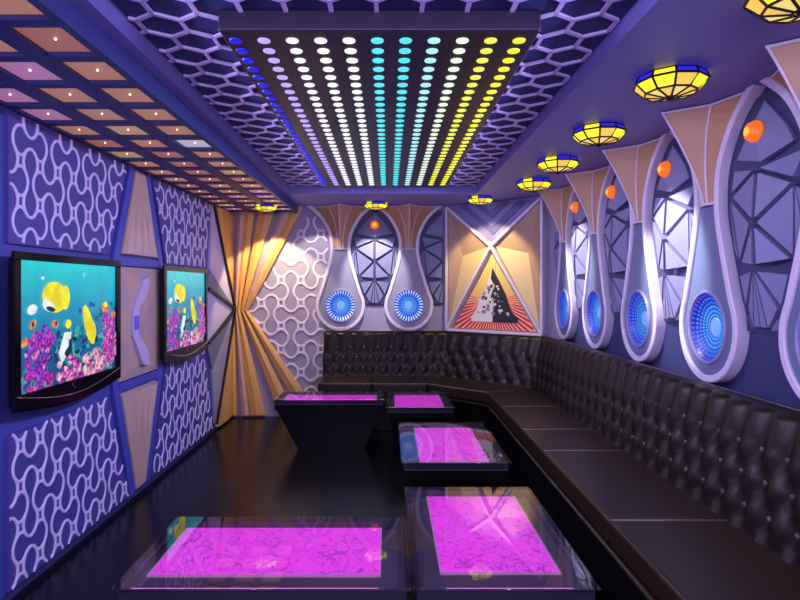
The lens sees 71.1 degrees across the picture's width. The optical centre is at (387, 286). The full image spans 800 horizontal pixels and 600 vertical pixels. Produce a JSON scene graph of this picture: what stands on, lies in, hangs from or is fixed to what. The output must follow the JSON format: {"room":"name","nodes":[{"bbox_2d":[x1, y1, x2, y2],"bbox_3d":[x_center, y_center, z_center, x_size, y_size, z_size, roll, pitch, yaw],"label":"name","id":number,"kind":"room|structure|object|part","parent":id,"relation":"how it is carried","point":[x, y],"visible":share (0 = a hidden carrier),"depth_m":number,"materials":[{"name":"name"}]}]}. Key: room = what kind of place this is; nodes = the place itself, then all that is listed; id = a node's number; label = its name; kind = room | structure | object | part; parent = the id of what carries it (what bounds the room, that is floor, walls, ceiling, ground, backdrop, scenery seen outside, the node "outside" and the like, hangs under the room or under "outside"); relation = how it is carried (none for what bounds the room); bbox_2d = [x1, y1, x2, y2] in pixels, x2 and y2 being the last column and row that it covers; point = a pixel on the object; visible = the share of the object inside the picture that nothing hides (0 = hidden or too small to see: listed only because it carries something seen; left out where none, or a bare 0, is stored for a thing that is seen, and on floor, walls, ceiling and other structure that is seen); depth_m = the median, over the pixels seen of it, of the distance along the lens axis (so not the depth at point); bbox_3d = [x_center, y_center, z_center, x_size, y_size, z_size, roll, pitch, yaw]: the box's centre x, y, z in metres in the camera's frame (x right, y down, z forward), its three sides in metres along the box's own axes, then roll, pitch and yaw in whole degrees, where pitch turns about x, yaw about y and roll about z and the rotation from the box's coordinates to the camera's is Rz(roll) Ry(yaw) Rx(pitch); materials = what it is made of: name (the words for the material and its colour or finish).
{"room":"karaoke room","nodes":[
{"label":"karaoke room","id":0,"kind":"room"},
{"bbox_2d":[0,105,216,598],"bbox_3d":[-2.130,0.195,3.190,0.150,2.990,8.380,0,0,0],"label":"wall","id":1,"kind":"structure","parent":0,"point":[10,423],"depth_m":3.03,"materials":[{"name":"blue paint"}]},
{"bbox_2d":[8,251,120,412],"bbox_3d":[-1.999,0.263,3.507,0.112,0.905,1.165,0,0,0],"label":"television","id":2,"kind":"object","parent":1,"relation":"attached to","point":[64,312],"visible":1,"depth_m":3.35,"materials":[{"name":"black plastic"}]},
{"bbox_3d":[-1.990,0.263,3.507,0.040,0.845,1.095,0,0,0],"label":"casing","id":3,"kind":"part","parent":2,"relation":"part of","materials":[{"name":"black plastic"}]},
{"bbox_2d":[4,111,126,254],"bbox_3d":[-2.040,-0.590,3.685,0.030,0.710,1.370,0,0,0],"label":"wall panel","id":4,"kind":"object","parent":1,"relation":"attached to","point":[61,193],"visible":1,"depth_m":3.42,"materials":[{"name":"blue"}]},
{"bbox_2d":[4,397,128,591],"bbox_3d":[-2.040,1.216,3.700,0.030,0.847,1.400,0,0,0],"label":"wall panel","id":5,"kind":"object","parent":1,"relation":"attached to","point":[64,472],"visible":1,"depth_m":3.42,"materials":[{"name":"blue"}]},
{"bbox_2d":[0,425,220,599],"bbox_3d":[-2.049,1.673,3.190,0.012,0.035,8.380,0,0,0],"label":"baseboard","id":6,"kind":"structure","parent":1,"relation":"attached to","point":[34,575],"depth_m":3.85,"materials":[{"name":"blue paint"}]},
{"bbox_2d":[109,165,163,495],"bbox_3d":[-2.040,0.344,4.590,0.030,2.608,1.145,0,0,0],"label":"bands","id":7,"kind":"object","parent":1,"relation":"attached to","point":[116,387],"visible":0.69,"depth_m":4.39,"materials":[{"name":"blue"}]},
{"bbox_2d":[118,171,159,488],"bbox_3d":[-2.015,0.345,4.590,0.080,2.580,0.940,0,0,0],"label":"wall panel","id":8,"kind":"object","parent":1,"relation":"attached to","point":[140,287],"visible":0.92,"depth_m":4.53,"materials":[{"name":"purple"}]},
{"bbox_3d":[-2.038,1.228,4.590,0.035,0.815,0.670,0,0,0],"label":"tapered panel","id":9,"kind":"part","parent":8,"relation":"part of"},
{"bbox_3d":[-2.038,-0.595,4.590,0.035,0.700,0.670,0,0,0],"label":"tapered panel","id":10,"kind":"part","parent":8,"relation":"part of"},
{"bbox_2d":[150,178,210,267],"bbox_3d":[-2.040,-0.580,5.635,0.030,0.730,1.590,0,0,0],"label":"wall panel","id":11,"kind":"object","parent":1,"relation":"attached to","point":[183,219],"visible":1,"depth_m":5.49,"materials":[{"name":"blue"}]},
{"bbox_2d":[150,350,212,476],"bbox_3d":[-2.040,1.169,5.660,0.030,0.942,1.680,0,0,0],"label":"wall panel","id":12,"kind":"object","parent":1,"relation":"attached to","point":[184,412],"visible":0.98,"depth_m":5.49,"materials":[{"name":"blue"}]},
{"bbox_2d":[160,265,207,362],"bbox_3d":[-1.999,0.263,5.473,0.112,0.905,1.165,0,0,0],"label":"television","id":13,"kind":"object","parent":1,"relation":"attached to","point":[183,290],"visible":1,"depth_m":5.34,"materials":[{"name":"black plastic"}]},
{"bbox_2d":[206,205,236,424],"bbox_3d":[-1.992,0.334,6.720,0.125,2.584,0.853,0,0,0],"label":"panel","id":14,"kind":"object","parent":1,"relation":"attached to","point":[222,308],"visible":0.89,"depth_m":6.62,"materials":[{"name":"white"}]},
{"bbox_2d":[0,0,292,212],"bbox_3d":[-1.630,-0.995,3.190,0.851,0.057,8.380,0,0,0],"label":"ceiling","id":15,"kind":"structure","parent":0,"point":[48,77],"depth_m":3.14,"materials":[{"name":"brown wood"}]},
{"bbox_2d":[254,203,277,212],"bbox_3d":[-1.440,-0.920,6.620,0.279,0.100,0.265,0,0,0],"label":"ceiling lamp","id":16,"kind":"object","parent":15,"relation":"attached to","point":[266,207],"visible":1,"depth_m":6.54,"materials":[{"name":"yellow glass"}]},
{"bbox_2d":[10,416,518,599],"bbox_3d":[0.000,1.740,3.300,4.500,0.100,8.600,0,0,0],"label":"floor","id":17,"kind":"structure","parent":0,"point":[249,468],"depth_m":4.50,"materials":[{"name":"black tile"}]},
{"bbox_2d":[111,521,405,599],"bbox_3d":[-0.487,1.425,2.487,1.155,0.530,0.685,0,0,0],"label":"table","id":18,"kind":"object","parent":17,"relation":"on","point":[196,560],"visible":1,"depth_m":2.44,"materials":[{"name":"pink glass"}]},
{"bbox_3d":[-0.519,1.208,2.572,0.978,0.009,0.471,0,0,0],"label":"panel trim","id":19,"kind":"part","parent":18,"relation":"part of","materials":[{"name":"purple"}]},
{"bbox_3d":[-0.519,1.208,2.572,0.962,0.007,0.455,0,0,0],"label":"glowing panel","id":20,"kind":"part","parent":18,"relation":"part of","materials":[{"name":"purple"}]},
{"bbox_2d":[274,391,383,449],"bbox_3d":[-0.613,1.425,6.020,1.165,0.530,0.500,0,0,0],"label":"table","id":21,"kind":"object","parent":17,"relation":"on","point":[313,420],"visible":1,"depth_m":5.82,"materials":[{"name":"black glass"}]},
{"bbox_3d":[-0.615,1.208,6.070,0.970,0.007,0.340,0,0,0],"label":"glowing panel","id":22,"kind":"part","parent":21,"relation":"part of","materials":[{"name":"purple"}]},
{"bbox_2d":[388,392,452,457],"bbox_3d":[0.317,1.425,5.840,0.677,0.530,0.860,0,0,0],"label":"table","id":23,"kind":"object","parent":17,"relation":"on","point":[403,407],"visible":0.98,"depth_m":5.49,"materials":[{"name":"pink glass"}]},
{"bbox_3d":[0.318,1.208,5.940,0.485,0.007,0.600,0,0,0],"label":"glowing panel","id":24,"kind":"part","parent":23,"relation":"part of","materials":[{"name":"purple"}]},
{"bbox_3d":[0.318,1.208,5.940,0.501,0.009,0.616,0,0,0],"label":"panel trim","id":25,"kind":"part","parent":23,"relation":"part of","materials":[{"name":"purple"}]},
{"bbox_2d":[398,423,507,489],"bbox_3d":[0.454,1.425,4.270,0.733,0.530,1.140,0,0,0],"label":"table","id":26,"kind":"object","parent":17,"relation":"on","point":[435,456],"visible":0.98,"depth_m":3.96,"materials":[{"name":"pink glass"}]},
{"bbox_3d":[0.461,1.208,4.325,0.469,0.007,0.910,0,0,0],"label":"glowing panel","id":27,"kind":"part","parent":26,"relation":"part of","materials":[{"name":"purple"}]},
{"bbox_3d":[0.461,1.208,4.325,0.485,0.009,0.926,0,0,0],"label":"panel trim","id":28,"kind":"part","parent":26,"relation":"part of","materials":[{"name":"purple"}]},
{"bbox_2d":[405,490,594,599],"bbox_3d":[0.458,1.425,2.697,0.724,0.530,1.105,0,0,0],"label":"table","id":29,"kind":"object","parent":17,"relation":"on","point":[466,544],"visible":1,"depth_m":2.56,"materials":[{"name":"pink glass"}]},
{"bbox_3d":[0.475,1.208,2.797,0.494,0.007,0.865,0,0,0],"label":"glowing panel","id":30,"kind":"part","parent":29,"relation":"part of","materials":[{"name":"purple"}]},
{"bbox_3d":[0.475,1.208,2.797,0.510,0.009,0.881,0,0,0],"label":"panel trim","id":31,"kind":"part","parent":29,"relation":"part of","materials":[{"name":"purple"}]},
{"bbox_2d":[318,331,799,599],"bbox_3d":[0.563,1.127,3.900,2.774,1.126,6.800,0,0,0],"label":"sofa","id":32,"kind":"object","parent":17,"relation":"on","point":[664,485],"visible":1,"depth_m":3.31,"materials":[{"name":"black leather"}]},
{"bbox_2d":[318,376,372,391],"bbox_3d":[-0.506,1.183,6.798,0.627,0.125,0.575,0,0,0],"label":"seat cushion","id":33,"kind":"object","parent":32,"relation":"on","point":[327,383],"depth_m":6.52,"materials":[{"name":"black leather"}]},
{"bbox_2d":[372,376,440,393],"bbox_3d":[0.248,1.183,6.793,0.870,0.125,0.585,0,0,0],"label":"seat cushion","id":34,"kind":"object","parent":32,"relation":"on","point":[385,384],"depth_m":6.51,"materials":[{"name":"black leather"}]},
{"bbox_2d":[428,376,527,402],"bbox_3d":[0.970,1.183,6.455,1.206,0.125,0.629,0,0,40],"label":"seat cushion","id":35,"kind":"object","parent":32,"relation":"on","point":[463,389],"depth_m":6.31,"materials":[{"name":"black leather"}]},
{"bbox_2d":[488,388,556,416],"bbox_3d":[1.376,1.183,5.778,0.627,0.125,1.010,0,0,0],"label":"seat cushion","id":36,"kind":"object","parent":32,"relation":"on","point":[498,398],"depth_m":5.64,"materials":[{"name":"black leather"}]},
{"bbox_2d":[501,407,591,442],"bbox_3d":[1.376,1.183,4.845,0.628,0.125,0.844,0,0,0],"label":"seat cushion","id":37,"kind":"object","parent":32,"relation":"on","point":[515,420],"depth_m":4.77,"materials":[{"name":"black leather"}]},
{"bbox_2d":[523,430,623,466],"bbox_3d":[1.376,1.183,4.135,0.628,0.125,0.564,0,0,0],"label":"seat cushion","id":38,"kind":"object","parent":32,"relation":"on","point":[536,442],"depth_m":4.09,"materials":[{"name":"black leather"}]},
{"bbox_2d":[543,451,724,542],"bbox_3d":[1.376,1.183,3.275,0.628,0.125,1.144,0,0,0],"label":"seat cushion","id":39,"kind":"object","parent":32,"relation":"on","point":[603,488],"depth_m":3.11,"materials":[{"name":"black leather"}]},
{"bbox_2d":[610,521,799,599],"bbox_3d":[1.376,1.183,2.125,0.628,0.125,1.144,0,0,0],"label":"seat cushion","id":40,"kind":"object","parent":32,"relation":"on","point":[675,560],"depth_m":2.31,"materials":[{"name":"black leather"}]},
{"bbox_2d":[232,207,445,415],"bbox_3d":[-0.642,0.195,7.395,2.825,2.990,0.150,0,0,0],"label":"wall","id":41,"kind":"structure","parent":0,"point":[374,318],"depth_m":7.32,"materials":[{"name":"white paint"}]},
{"bbox_2d":[215,206,303,426],"bbox_3d":[-1.478,0.307,6.975,1.155,2.705,0.710,0,0,0],"label":"curtain","id":42,"kind":"object","parent":41,"relation":"attached to","point":[250,394],"visible":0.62,"depth_m":7.25,"materials":[{"name":"fabric"}]},
{"bbox_2d":[249,216,328,391],"bbox_3d":[-1.279,0.338,7.313,1.155,2.526,0.013,0,0,0],"label":"lattice screen","id":43,"kind":"object","parent":41,"relation":"attached to","point":[314,218],"visible":0.88,"depth_m":7.31,"materials":[{"name":"white"}]},
{"bbox_2d":[307,203,369,330],"bbox_3d":[-0.617,-0.255,7.152,0.880,1.647,0.336,0,0,0],"label":"speaker panel","id":44,"kind":"object","parent":41,"relation":"attached to","point":[340,302],"visible":0.99,"depth_m":7.26,"materials":[{"name":"white"}]},
{"bbox_2d":[326,290,354,320],"bbox_3d":[-0.617,0.240,7.289,0.378,0.406,0.050,0,0,0],"label":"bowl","id":45,"kind":"object","parent":44,"relation":"on","point":[340,304],"depth_m":7.29,"materials":[{"name":"blue glass"}]},
{"bbox_3d":[-0.617,-0.247,7.264,0.840,1.597,0.001,0,0,0],"label":"grey panel","id":46,"kind":"part","parent":44,"relation":"part of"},
{"bbox_2d":[351,210,398,304],"bbox_3d":[-0.173,-0.380,7.250,0.643,1.240,0.116,0,0,0],"label":"niche","id":47,"kind":"object","parent":41,"relation":"attached to","point":[374,241],"visible":1,"depth_m":7.28,"materials":[{"name":"blue"}]},
{"bbox_2d":[370,221,378,228],"bbox_3d":[-0.173,-0.800,7.224,0.112,0.106,0.052,0,0,0],"label":"lamp","id":48,"kind":"object","parent":47,"relation":"attached to","point":[373,224],"depth_m":7.21,"materials":[{"name":"orange glass"}]},
{"bbox_2d":[380,203,442,330],"bbox_3d":[0.270,-0.255,7.152,0.880,1.647,0.336,0,0,0],"label":"speaker panel","id":49,"kind":"object","parent":41,"relation":"attached to","point":[408,304],"visible":0.98,"depth_m":7.26,"materials":[{"name":"white"}]},
{"bbox_2d":[394,290,422,320],"bbox_3d":[0.270,0.240,7.289,0.378,0.406,0.050,0,0,0],"label":"wall lamp","id":50,"kind":"object","parent":49,"relation":"on","point":[408,304],"depth_m":7.29,"materials":[{"name":"blue glass"}]},
{"bbox_3d":[0.270,-0.247,7.264,0.840,1.597,0.001,0,0,0],"label":"grey panel","id":51,"kind":"part","parent":49,"relation":"part of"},
{"bbox_2d":[419,210,442,304],"bbox_3d":[0.553,-0.380,7.269,0.322,1.240,0.078,0,0,0],"label":"niche","id":52,"kind":"object","parent":41,"relation":"attached to","point":[431,237],"visible":1,"depth_m":7.28,"materials":[{"name":"blue"}]},
{"bbox_2d":[70,0,799,206],"bbox_3d":[0.488,-1.175,3.190,3.384,0.250,8.380,0,0,0],"label":"ceiling","id":53,"kind":"structure","parent":0,"point":[721,37],"depth_m":2.95,"materials":[{"name":"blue paint"}]},
{"bbox_2d":[27,0,297,212],"bbox_3d":[-1.185,-1.002,3.160,0.039,0.095,8.320,0,0,0],"label":"ceiling beam","id":54,"kind":"structure","parent":53,"relation":"attached to","point":[64,13],"depth_m":2.64,"materials":[{"name":"paint"}]},
{"bbox_2d":[111,0,636,185],"bbox_3d":[-0.055,-1.218,2.650,2.090,0.163,7.300,0,0,0],"label":"ceiling","id":55,"kind":"structure","parent":53,"relation":"attached to","point":[176,8],"depth_m":2.64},
{"bbox_2d":[127,0,620,186],"bbox_3d":[-0.059,-1.129,2.885,2.077,0.013,6.769,0,0,0],"label":"lattice","id":56,"kind":"object","parent":55,"relation":"attached to","point":[150,12],"visible":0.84,"depth_m":2.98,"materials":[{"name":"purple"}]},
{"bbox_2d":[218,10,539,186],"bbox_3d":[-0.035,-1.089,4.095,1.320,0.093,3.610,0,0,0],"label":"light panel","id":57,"kind":"object","parent":55,"relation":"attached to","point":[366,98],"visible":1,"depth_m":2.82,"materials":[{"name":"black"}]},
{"bbox_2d":[364,201,387,210],"bbox_3d":[-0.150,-1.000,6.980,0.310,0.109,0.295,0,0,0],"label":"ceiling lamp","id":58,"kind":"object","parent":53,"relation":"attached to","point":[371,205],"visible":1,"depth_m":6.88,"materials":[{"name":"yellow glass"}]},
{"bbox_2d":[467,195,492,205],"bbox_3d":[1.080,-1.000,6.550,0.310,0.109,0.295,0,0,0],"label":"ceiling lamp","id":59,"kind":"object","parent":53,"relation":"attached to","point":[480,200],"visible":1,"depth_m":6.46,"materials":[{"name":"yellow glass"}]},
{"bbox_3d":[1.080,-1.006,6.550,0.300,0.089,0.285,0,0,0],"label":"lamp shade","id":60,"kind":"part","parent":59,"relation":"part of","materials":[{"name":"yellow glass"}]},
{"bbox_2d":[516,178,551,192],"bbox_3d":[1.440,-0.994,5.530,0.356,0.123,0.338,0,0,0],"label":"ceiling lamp","id":61,"kind":"object","parent":53,"relation":"attached to","point":[533,185],"visible":1,"depth_m":5.42,"materials":[{"name":"yellow glass"}]},
{"bbox_2d":[536,155,578,173],"bbox_3d":[1.400,-0.994,4.620,0.356,0.123,0.338,0,0,0],"label":"ceiling lamp","id":62,"kind":"object","parent":53,"relation":"attached to","point":[557,164],"visible":1,"depth_m":4.52,"materials":[{"name":"yellow glass"}]},
{"bbox_2d":[572,122,626,146],"bbox_3d":[1.400,-0.994,3.720,0.356,0.123,0.338,0,0,0],"label":"ceiling lamp","id":63,"kind":"object","parent":53,"relation":"attached to","point":[598,134],"visible":1,"depth_m":3.62,"materials":[{"name":"yellow glass"}]},
{"bbox_2d":[633,65,710,101],"bbox_3d":[1.412,-0.994,2.800,0.356,0.123,0.338,0,0,0],"label":"ceiling lamp","id":64,"kind":"object","parent":53,"relation":"attached to","point":[675,82],"visible":1,"depth_m":2.71,"materials":[{"name":"yellow glass"}]},
{"bbox_2d":[742,0,799,23],"bbox_3d":[1.430,-0.994,1.930,0.356,0.123,0.338,0,0,0],"label":"ceiling lamp","id":65,"kind":"object","parent":53,"relation":"attached to","point":[769,11],"visible":1,"depth_m":1.96,"materials":[{"name":"yellow glass"}]},
{"bbox_2d":[449,197,560,338],"bbox_3d":[1.442,0.195,6.945,1.345,2.990,1.170,0,0,0],"label":"wall","id":66,"kind":"structure","parent":0,"point":[551,277],"depth_m":6.45,"materials":[{"name":"purple paint"}]},
{"bbox_2d":[445,196,545,336],"bbox_3d":[1.279,-0.238,6.844,1.324,1.610,0.105,0,0,39],"label":"wall artwork","id":67,"kind":"object","parent":66,"relation":"attached to","point":[510,292],"visible":1,"depth_m":6.79,"materials":[{"name":"white"}]},
{"bbox_2d":[454,254,537,331],"bbox_3d":[1.296,0.060,6.864,1.120,0.920,0.052,0,0,39],"label":"picture","id":68,"kind":"object","parent":67,"relation":"attached to","point":[505,295],"depth_m":6.81,"materials":[{"name":"multicoloured"}]},
{"bbox_2d":[561,86,799,409],"bbox_3d":[2.040,0.195,2.680,0.150,2.990,7.360,0,0,0],"label":"wall","id":69,"kind":"structure","parent":0,"point":[762,375],"depth_m":3.04,"materials":[{"name":"blue paint"}]},
{"bbox_2d":[553,226,558,285],"bbox_3d":[1.914,-0.380,6.360,0.078,1.240,0.341,0,0,0],"label":"niche","id":70,"kind":"object","parent":69,"relation":"attached to","point":[556,243],"visible":0.17,"depth_m":6.36,"materials":[{"name":"blue"}]},
{"bbox_2d":[538,186,578,338],"bbox_3d":[1.797,-0.255,6.075,0.336,1.647,0.880,0,0,0],"label":"speaker panel","id":71,"kind":"object","parent":69,"relation":"attached to","point":[559,201],"visible":0.94,"depth_m":6.00,"materials":[{"name":"white plastic"}]},
{"bbox_3d":[1.909,-0.247,6.075,0.001,1.597,0.840,0,0,0],"label":"slate panel","id":72,"kind":"part","parent":71,"relation":"part of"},
{"bbox_2d":[559,291,567,327],"bbox_3d":[1.934,0.240,6.075,0.050,0.406,0.359,0,0,0],"label":"wall lamp","id":73,"kind":"object","parent":71,"relation":"on","point":[563,295],"depth_m":6.17,"materials":[{"name":"blue glass"}]},
{"bbox_2d":[570,197,587,310],"bbox_3d":[1.895,-0.380,5.623,0.116,1.240,0.690,0,0,0],"label":"niche","id":74,"kind":"object","parent":69,"relation":"attached to","point":[579,244],"visible":0.73,"depth_m":5.57,"materials":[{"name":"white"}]},
{"bbox_2d":[570,202,578,212],"bbox_3d":[1.866,-0.800,5.623,0.058,0.106,0.112,0,0,0],"label":"lamp","id":75,"kind":"object","parent":74,"relation":"attached to","point":[574,207],"depth_m":5.59,"materials":[{"name":"orange glass"}]},
{"bbox_2d":[565,164,614,348],"bbox_3d":[1.797,-0.255,5.170,0.336,1.647,0.880,0,0,0],"label":"decorative column","id":76,"kind":"structure","parent":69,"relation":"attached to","point":[590,187],"depth_m":5.10,"materials":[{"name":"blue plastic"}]},
{"bbox_3d":[1.909,-0.247,5.170,0.001,1.597,0.840,0,0,0],"label":"slate panel","id":77,"kind":"part","parent":76,"relation":"part of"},
{"bbox_2d":[588,291,600,334],"bbox_3d":[1.934,0.240,5.170,0.050,0.406,0.359,0,0,0],"label":"wall lamp","id":78,"kind":"object","parent":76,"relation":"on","point":[594,297],"depth_m":5.25,"materials":[{"name":"blue glass"}]},
{"bbox_2d":[603,174,629,314],"bbox_3d":[1.895,-0.380,4.718,0.116,1.240,0.690,0,0,0],"label":"niche","id":79,"kind":"object","parent":69,"relation":"attached to","point":[617,215],"visible":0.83,"depth_m":4.66,"materials":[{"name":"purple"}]},
{"bbox_2d":[605,185,615,198],"bbox_3d":[1.866,-0.800,4.718,0.058,0.106,0.112,0,0,0],"label":"lamp","id":80,"kind":"object","parent":79,"relation":"attached to","point":[610,192],"depth_m":4.68,"materials":[{"name":"orange glass"}]},
{"bbox_2d":[602,133,673,361],"bbox_3d":[1.797,-0.255,4.265,0.336,1.647,0.880,0,0,0],"label":"decorative column","id":81,"kind":"structure","parent":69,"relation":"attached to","point":[643,324],"depth_m":4.19,"materials":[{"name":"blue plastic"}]},
{"bbox_3d":[1.909,-0.247,4.265,0.001,1.597,0.840,0,0,0],"label":"slate panel","id":82,"kind":"part","parent":81,"relation":"part of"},
{"bbox_2d":[629,292,647,344],"bbox_3d":[1.934,0.240,4.265,0.050,0.406,0.359,0,0,0],"label":"wall lamp","id":83,"kind":"object","parent":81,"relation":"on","point":[638,301],"depth_m":4.34,"materials":[{"name":"blue glass"}]},
{"bbox_2d":[651,140,693,322],"bbox_3d":[1.895,-0.380,3.805,0.116,1.240,0.690,0,0,0],"label":"wall panel","id":84,"kind":"object","parent":69,"relation":"attached to","point":[673,197],"visible":0.84,"depth_m":3.75,"materials":[{"name":"blue"}]},
{"bbox_2d":[657,161,670,177],"bbox_3d":[1.866,-0.800,3.805,0.058,0.106,0.112,0,0,0],"label":"lamp","id":85,"kind":"object","parent":84,"relation":"attached to","point":[664,168],"depth_m":3.77,"materials":[{"name":"orange glass"}]},
{"bbox_2d":[661,85,765,382],"bbox_3d":[1.797,-0.255,3.345,0.336,1.647,0.880,0,0,0],"label":"decorative column","id":86,"kind":"structure","parent":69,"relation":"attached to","point":[714,335],"depth_m":3.27,"materials":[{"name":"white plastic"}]},
{"bbox_2d":[692,293,722,360],"bbox_3d":[1.934,0.240,3.345,0.050,0.406,0.359,0,0,0],"label":"wall lamp","id":87,"kind":"object","parent":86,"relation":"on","point":[707,308],"depth_m":3.40,"materials":[{"name":"blue glass"}]},
{"bbox_3d":[1.909,-0.247,3.345,0.001,1.597,0.840,0,0,0],"label":"slate panel","id":88,"kind":"part","parent":86,"relation":"part of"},
{"bbox_2d":[728,90,799,334],"bbox_3d":[1.895,-0.380,2.880,0.116,1.240,0.690,0,0,0],"label":"wall panel","id":89,"kind":"object","parent":69,"relation":"attached to","point":[764,172],"visible":0.97,"depth_m":2.83,"materials":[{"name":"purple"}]},
{"bbox_2d":[743,120,763,142],"bbox_3d":[1.869,-0.800,2.880,0.052,0.106,0.112,0,0,0],"label":"lamp","id":90,"kind":"object","parent":89,"relation":"attached to","point":[753,132],"depth_m":2.85,"materials":[{"name":"orange glass"}]},
{"bbox_2d":[759,38,799,398],"bbox_3d":[1.797,-0.255,2.420,0.336,1.647,0.880,0,0,0],"label":"speaker panel","id":91,"kind":"object","parent":69,"relation":"attached to","point":[785,81],"visible":0.98,"depth_m":2.61,"materials":[{"name":"white plastic"}]},
{"bbox_3d":[1.909,-0.247,2.420,0.001,1.597,0.840,0,0,0],"label":"slate panel","id":92,"kind":"part","parent":91,"relation":"part of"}
]}

